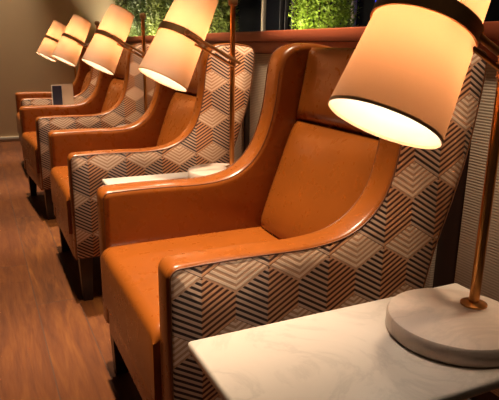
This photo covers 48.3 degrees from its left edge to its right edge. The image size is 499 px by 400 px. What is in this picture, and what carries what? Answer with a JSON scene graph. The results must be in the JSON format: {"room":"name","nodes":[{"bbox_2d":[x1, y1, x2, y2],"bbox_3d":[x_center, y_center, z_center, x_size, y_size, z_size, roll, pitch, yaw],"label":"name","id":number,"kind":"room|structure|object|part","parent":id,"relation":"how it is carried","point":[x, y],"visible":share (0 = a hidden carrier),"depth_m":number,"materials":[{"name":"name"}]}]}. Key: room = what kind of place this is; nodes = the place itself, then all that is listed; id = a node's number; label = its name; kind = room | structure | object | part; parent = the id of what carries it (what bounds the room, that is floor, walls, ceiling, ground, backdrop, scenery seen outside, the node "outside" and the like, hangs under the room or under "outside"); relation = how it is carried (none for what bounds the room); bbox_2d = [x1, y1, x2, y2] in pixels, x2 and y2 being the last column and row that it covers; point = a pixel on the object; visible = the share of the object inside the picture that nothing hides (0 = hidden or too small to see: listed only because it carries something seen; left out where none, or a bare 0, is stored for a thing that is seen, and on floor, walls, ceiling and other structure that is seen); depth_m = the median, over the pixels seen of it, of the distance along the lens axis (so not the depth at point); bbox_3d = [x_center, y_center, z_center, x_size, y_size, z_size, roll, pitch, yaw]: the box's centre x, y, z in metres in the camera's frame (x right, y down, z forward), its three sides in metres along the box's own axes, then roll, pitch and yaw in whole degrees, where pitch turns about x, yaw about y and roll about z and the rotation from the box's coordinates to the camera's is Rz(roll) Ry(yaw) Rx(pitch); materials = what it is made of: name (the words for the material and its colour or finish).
{"room":"airport terminal","nodes":[
{"label":"airport terminal","id":0,"kind":"room"},
{"bbox_2d":[0,0,139,136],"bbox_3d":[-3.357,-2.011,5.702,4.950,2.900,0.150,-6,17,-25],"label":"wall","id":1,"kind":"structure","parent":0,"point":[24,24],"depth_m":6.19,"materials":[{"name":"beige paint"}]},
{"bbox_2d":[0,136,18,141],"bbox_3d":[-3.683,-0.581,5.848,4.195,0.055,0.014,-6,17,-25],"label":"baseboard","id":2,"kind":"structure","parent":1,"relation":"attached to","point":[14,138],"depth_m":6.29,"materials":[{"name":"beige wood"}]},
{"bbox_2d":[0,141,466,399],"bbox_3d":[-1.881,0.502,2.260,4.200,0.080,8.530,-6,17,-25],"label":"floor","id":3,"kind":"structure","parent":0,"point":[55,344],"depth_m":2.28,"materials":[{"name":"brown wood"}]},
{"bbox_2d":[15,43,97,145],"bbox_3d":[-1.616,-0.836,4.944,0.835,1.088,0.750,-6,17,-25],"label":"armchair","id":4,"kind":"object","parent":3,"relation":"on","point":[84,83],"visible":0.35,"depth_m":5.01,"materials":[{"name":"orange leather"}]},
{"bbox_2d":[16,112,20,137],"bbox_3d":[-1.719,-0.676,4.938,0.612,0.196,0.576,-6,17,-25],"label":"seat cushion","id":5,"kind":"object","parent":4,"relation":"on","point":[17,115],"depth_m":4.85,"materials":[{"name":"orange leather"}]},
{"bbox_3d":[-1.470,-0.854,4.643,0.823,0.888,0.099,-6,17,-25],"label":"arm and wing","id":6,"kind":"part","parent":4,"relation":"part of","materials":[{"name":"orange leather"}]},
{"bbox_2d":[80,71,90,92],"bbox_3d":[-1.411,-0.965,5.010,0.248,0.374,0.570,-6,17,-25],"label":"cushion","id":7,"kind":"object","parent":4,"relation":"on","point":[84,75],"depth_m":5.18,"materials":[{"name":"orange leather"}]},
{"bbox_2d":[19,43,155,219],"bbox_3d":[-1.101,-0.526,3.846,0.836,1.088,0.750,-8,18,-29],"label":"armchair","id":8,"kind":"object","parent":3,"relation":"on","point":[117,99],"visible":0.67,"depth_m":3.58,"materials":[{"name":"orange leather"}]},
{"bbox_2d":[21,131,39,172],"bbox_3d":[-1.200,-0.365,3.833,0.612,0.196,0.576,-8,18,-29],"label":"seat cushion","id":9,"kind":"object","parent":8,"relation":"on","point":[28,138],"depth_m":3.65,"materials":[{"name":"orange leather"}]},
{"bbox_3d":[-1.587,-0.134,4.064,0.054,0.201,0.054,-8,18,-29],"label":"leg","id":10,"kind":"part","parent":8,"relation":"part of","materials":[{"name":"brown wood"}]},
{"bbox_3d":[-1.179,-0.216,3.888,0.638,0.110,0.576,-8,18,-29],"label":"seat","id":11,"kind":"part","parent":8,"relation":"part of","materials":[{"name":"beige leather"}]},
{"bbox_3d":[-1.262,0.022,3.514,0.054,0.201,0.054,-8,18,-29],"label":"leg","id":12,"kind":"part","parent":8,"relation":"part of","materials":[{"name":"brown wood"}]},
{"bbox_3d":[-1.252,-0.699,4.090,0.823,0.888,0.099,-8,18,-29],"label":"arm and wing","id":13,"kind":"part","parent":8,"relation":"part of","materials":[{"name":"orange leather"}]},
{"bbox_2d":[101,78,123,112],"bbox_3d":[-0.903,-0.660,3.925,0.248,0.374,0.570,-8,18,-29],"label":"cushion","id":14,"kind":"object","parent":8,"relation":"on","point":[111,88],"depth_m":3.94,"materials":[{"name":"orange leather"}]},
{"bbox_2d":[113,45,131,79],"bbox_3d":[-0.834,-0.959,3.881,0.115,0.236,0.574,-8,18,-29],"label":"cushion","id":15,"kind":"object","parent":8,"relation":"on","point":[119,74],"depth_m":3.90,"materials":[{"name":"orange leather"}]},
{"bbox_2d":[102,172,187,184],"bbox_3d":[-0.219,0.205,2.189,0.624,0.581,0.308,-6,17,-25],"label":"side table","id":16,"kind":"object","parent":3,"relation":"on","point":[182,175],"visible":0.06,"depth_m":2.13,"materials":[{"name":"white stone"}]},
{"bbox_2d":[138,0,240,177],"bbox_3d":[-0.199,-0.436,2.081,0.416,0.713,0.266,2,15,4],"label":"table lamp","id":17,"kind":"object","parent":16,"relation":"on","point":[171,59],"visible":0.91,"depth_m":1.99,"materials":[{"name":"fabric"}]},
{"bbox_3d":[-0.255,-0.593,2.038,0.308,0.384,0.195,-6,17,-25],"label":"lamp shade","id":18,"kind":"part","parent":17,"relation":"part of","materials":[{"name":"fabric"}]},
{"bbox_3d":[-0.222,-0.593,1.967,0.022,0.022,0.028,-6,17,-25],"label":"knob","id":19,"kind":"part","parent":17,"relation":"part of","materials":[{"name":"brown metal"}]},
{"bbox_3d":[-0.129,-0.551,2.020,0.210,0.116,0.012,-6,17,-22],"label":"arm","id":20,"kind":"part","parent":17,"relation":"part of","materials":[{"name":"brown metal"}]},
{"bbox_2d":[48,43,254,300],"bbox_3d":[-0.514,-0.210,2.728,0.835,1.088,0.750,-6,17,-25],"label":"armchair","id":21,"kind":"object","parent":3,"relation":"on","point":[179,131],"visible":0.67,"depth_m":2.44,"materials":[{"name":"multicoloured fabric"}]},
{"bbox_2d":[50,166,72,233],"bbox_3d":[-0.617,-0.050,2.722,0.612,0.196,0.576,-6,17,-25],"label":"seat cushion","id":22,"kind":"object","parent":21,"relation":"on","point":[59,179],"depth_m":2.54,"materials":[{"name":"orange leather"}]},
{"bbox_3d":[-0.991,0.174,2.978,0.054,0.201,0.054,-6,17,-25],"label":"leg","id":23,"kind":"part","parent":21,"relation":"part of","materials":[{"name":"brown wood"}]},
{"bbox_3d":[-0.595,0.098,2.775,0.638,0.110,0.576,-6,17,-25],"label":"seat","id":24,"kind":"part","parent":21,"relation":"part of","materials":[{"name":"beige leather"}]},
{"bbox_3d":[-0.706,0.335,2.407,0.054,0.201,0.054,-6,17,-25],"label":"leg","id":25,"kind":"part","parent":21,"relation":"part of","materials":[{"name":"brown wood"}]},
{"bbox_3d":[-0.645,-0.386,2.981,0.823,0.888,0.099,-6,17,-25],"label":"arm and wing","id":26,"kind":"part","parent":21,"relation":"part of","materials":[{"name":"orange leather"}]},
{"bbox_2d":[156,92,195,145],"bbox_3d":[-0.309,-0.340,2.794,0.248,0.374,0.570,-6,17,-25],"label":"cushion","id":27,"kind":"object","parent":21,"relation":"on","point":[174,110],"depth_m":2.81,"materials":[{"name":"orange leather"}]},
{"bbox_2d":[176,46,207,94],"bbox_3d":[-0.237,-0.638,2.746,0.115,0.236,0.574,-6,17,-25],"label":"cushion","id":28,"kind":"object","parent":21,"relation":"on","point":[192,88],"depth_m":2.70,"materials":[{"name":"orange leather"}]},
{"bbox_2d":[96,43,486,399],"bbox_3d":[0.041,0.103,1.620,0.835,1.088,0.750,-6,17,-25],"label":"armchair","id":29,"kind":"object","parent":3,"relation":"on","point":[320,212],"visible":0.8,"depth_m":1.39,"materials":[{"name":"orange leather"}]},
{"bbox_3d":[-0.436,0.486,1.870,0.054,0.201,0.054,-6,17,-25],"label":"leg","id":30,"kind":"part","parent":29,"relation":"part of","materials":[{"name":"brown wood"}]},
{"bbox_3d":[-0.040,0.411,1.667,0.638,0.110,0.576,-6,17,-25],"label":"seat","id":31,"kind":"part","parent":29,"relation":"part of","materials":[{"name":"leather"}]},
{"bbox_2d":[100,227,279,399],"bbox_3d":[-0.062,0.262,1.614,0.612,0.196,0.576,-6,17,-25],"label":"seat cushion","id":32,"kind":"object","parent":29,"relation":"on","point":[129,261],"depth_m":1.57,"materials":[{"name":"orange leather"}]},
{"bbox_3d":[-0.091,-0.073,1.873,0.823,0.888,0.099,-6,17,-25],"label":"arm and wing","id":33,"kind":"part","parent":29,"relation":"part of","materials":[{"name":"orange leather"}]},
{"bbox_3d":[0.186,0.084,1.319,0.823,0.888,0.099,-6,17,-25],"label":"arm and wing","id":34,"kind":"part","parent":29,"relation":"part of","materials":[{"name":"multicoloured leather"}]},
{"bbox_2d":[261,120,378,238],"bbox_3d":[0.245,-0.027,1.686,0.248,0.374,0.570,-6,17,-25],"label":"cushion","id":35,"kind":"object","parent":29,"relation":"on","point":[314,172],"depth_m":1.66,"materials":[{"name":"orange leather"}]},
{"bbox_2d":[296,48,378,137],"bbox_3d":[0.318,-0.325,1.638,0.115,0.236,0.574,-6,17,-25],"label":"cushion","id":36,"kind":"object","parent":29,"relation":"on","point":[318,70],"depth_m":1.73,"materials":[{"name":"orange leather"}]},
{"bbox_2d":[188,283,498,399],"bbox_3d":[0.235,0.529,1.034,0.624,0.581,0.308,-6,17,-25],"label":"side table","id":37,"kind":"object","parent":3,"relation":"on","point":[346,353],"visible":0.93,"depth_m":0.90,"materials":[{"name":"beige stone"}]},
{"bbox_2d":[327,0,498,367],"bbox_3d":[0.314,-0.106,0.903,0.355,0.717,0.284,-6,17,-25],"label":"table lamp","id":38,"kind":"object","parent":37,"relation":"on","point":[402,82],"visible":1,"depth_m":0.86,"materials":[{"name":"fabric"}]},
{"bbox_3d":[0.280,-0.272,0.886,0.308,0.384,0.195,-6,17,-25],"label":"lamp shade","id":39,"kind":"part","parent":38,"relation":"part of","materials":[{"name":"fabric"}]},
{"bbox_3d":[0.378,-0.242,0.872,0.166,0.094,0.012,-6,17,-22],"label":"arm","id":40,"kind":"part","parent":38,"relation":"part of","materials":[{"name":"brown metal"}]},
{"bbox_3d":[-0.772,-0.108,3.297,0.624,0.581,0.308,-6,17,-25],"label":"side table","id":41,"kind":"object","parent":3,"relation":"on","visible":0},
{"bbox_2d":[81,4,147,126],"bbox_3d":[-0.742,-0.750,3.195,0.416,0.713,0.266,2,15,4],"label":"table lamp","id":42,"kind":"object","parent":41,"relation":"on","point":[103,53],"visible":0.83,"depth_m":3.10,"materials":[{"name":"beige fabric"}]},
{"bbox_3d":[-0.798,-0.907,3.151,0.308,0.384,0.195,-6,17,-25],"label":"lamp shade","id":43,"kind":"part","parent":42,"relation":"part of","materials":[{"name":"fabric"}]},
{"bbox_3d":[-0.671,-0.865,3.134,0.210,0.116,0.012,-6,17,-22],"label":"arm","id":44,"kind":"part","parent":42,"relation":"part of","materials":[{"name":"brown metal"}]},
{"bbox_3d":[-1.326,-0.420,4.406,0.624,0.581,0.308,-6,17,-25],"label":"side table","id":45,"kind":"object","parent":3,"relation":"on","visible":0},
{"bbox_2d":[51,84,73,104],"bbox_3d":[-1.423,-0.782,4.242,0.165,0.200,0.010,-10,19,-35],"label":"folded card","id":46,"kind":"object","parent":45,"relation":"on","point":[62,94],"visible":0.64,"depth_m":4.23,"materials":[{"name":"beige paper"}]},
{"bbox_3d":[-1.458,-0.775,4.219,0.080,0.197,0.003,-9,18,-32],"label":"white panel","id":47,"kind":"part","parent":46,"relation":"part of","materials":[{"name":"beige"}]},
{"bbox_3d":[-1.391,-0.788,4.266,0.084,0.200,0.003,-11,20,-38],"label":"cream panel","id":48,"kind":"part","parent":46,"relation":"part of","materials":[{"name":"beige paper"}]},
{"bbox_2d":[52,14,98,66],"bbox_3d":[-1.303,-1.062,4.299,0.416,0.713,0.266,2,15,4],"label":"table lamp","id":49,"kind":"object","parent":45,"relation":"on","point":[68,49],"visible":0.86,"depth_m":4.20,"materials":[{"name":"beige fabric"}]},
{"bbox_3d":[-1.879,-0.733,5.514,0.624,0.581,0.308,-6,17,-25],"label":"side table","id":50,"kind":"object","parent":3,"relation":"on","visible":0},
{"bbox_2d":[36,20,76,77],"bbox_3d":[-1.845,-1.375,5.411,0.416,0.713,0.266,2,15,4],"label":"table lamp","id":51,"kind":"object","parent":50,"relation":"on","point":[51,39],"visible":0.66,"depth_m":5.31,"materials":[{"name":"beige fabric"}]},
{"bbox_3d":[-1.901,-1.532,5.368,0.308,0.384,0.195,-6,17,-25],"label":"lamp shade","id":52,"kind":"part","parent":51,"relation":"part of","materials":[{"name":"fabric"}]},
{"bbox_2d":[125,41,498,399],"bbox_3d":[0.327,-0.299,3.079,0.608,1.100,8.430,-6,17,-25],"label":"wall","id":53,"kind":"structure","parent":0,"point":[448,242],"depth_m":1.79,"materials":[{"name":"brown wood"}]},
{"bbox_2d":[113,0,145,36],"bbox_3d":[-1.348,-2.061,6.195,0.349,0.598,0.593,-6,17,-25],"label":"leafy shrub","id":54,"kind":"object","parent":53,"relation":"on","point":[123,3],"visible":0.16,"depth_m":6.02,"materials":[{"name":"green plant"}]},
{"bbox_2d":[127,0,160,35],"bbox_3d":[-1.052,-1.893,5.601,0.354,0.599,0.608,-6,17,-25],"label":"leafy shrub","id":55,"kind":"object","parent":53,"relation":"on","point":[140,7],"visible":0.42,"depth_m":5.53,"materials":[{"name":"green plant"}]},
{"bbox_2d":[143,0,173,35],"bbox_3d":[-0.766,-1.732,5.032,0.339,0.607,0.620,-6,17,-25],"label":"leafy shrub","id":56,"kind":"object","parent":53,"relation":"on","point":[156,17],"visible":0.37,"depth_m":4.98,"materials":[{"name":"green plant"}]},
{"bbox_2d":[208,0,239,32],"bbox_3d":[-0.241,-1.438,3.984,0.355,0.601,0.474,-6,17,-25],"label":"leafy shrub","id":57,"kind":"object","parent":53,"relation":"on","point":[225,8],"visible":0.25,"depth_m":3.91,"materials":[{"name":"green plant"}]},
{"bbox_2d":[234,119,243,161],"bbox_3d":[-0.344,-0.499,3.726,0.017,0.962,1.410,-6,17,-25],"label":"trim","id":58,"kind":"structure","parent":53,"relation":"attached to","point":[239,146],"depth_m":3.13,"materials":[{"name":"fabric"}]},
{"bbox_2d":[126,21,498,41],"bbox_3d":[0.067,-0.824,2.801,0.084,0.050,8.430,-6,17,-25],"label":"trim","id":59,"kind":"structure","parent":53,"relation":"attached to","point":[491,28],"depth_m":2.41,"materials":[{"name":"red wood"}]},
{"bbox_2d":[127,41,498,60],"bbox_3d":[0.051,-0.770,2.808,0.025,0.053,8.430,-6,17,-25],"label":"trim","id":60,"kind":"structure","parent":53,"relation":"attached to","point":[259,47],"depth_m":2.59,"materials":[{"name":"red wood"}]},
{"bbox_2d":[145,0,498,35],"bbox_3d":[0.585,-1.724,2.806,0.045,1.800,8.430,-6,17,-25],"label":"window","id":61,"kind":"structure","parent":53,"relation":"in","point":[254,15],"depth_m":3.77,"materials":[{"name":"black glass"}]},
{"bbox_2d":[288,0,361,29],"bbox_3d":[0.374,-1.057,2.752,0.310,0.536,0.426,-6,17,-25],"label":"leafy shrub","id":62,"kind":"object","parent":53,"relation":"on","point":[327,16],"visible":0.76,"depth_m":2.72,"materials":[{"name":"green plant"}]},
{"bbox_2d":[249,53,436,287],"bbox_3d":[0.310,-0.129,2.416,0.017,0.962,1.410,-6,17,-25],"label":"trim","id":63,"kind":"structure","parent":53,"relation":"attached to","point":[261,60],"depth_m":2.85,"materials":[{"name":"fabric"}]},
{"bbox_2d":[454,62,498,396],"bbox_3d":[0.965,0.241,1.106,0.017,0.962,1.410,-6,17,-25],"label":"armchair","id":64,"kind":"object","parent":53,"relation":"attached to","point":[478,150],"depth_m":1.63,"materials":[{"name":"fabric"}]}
]}

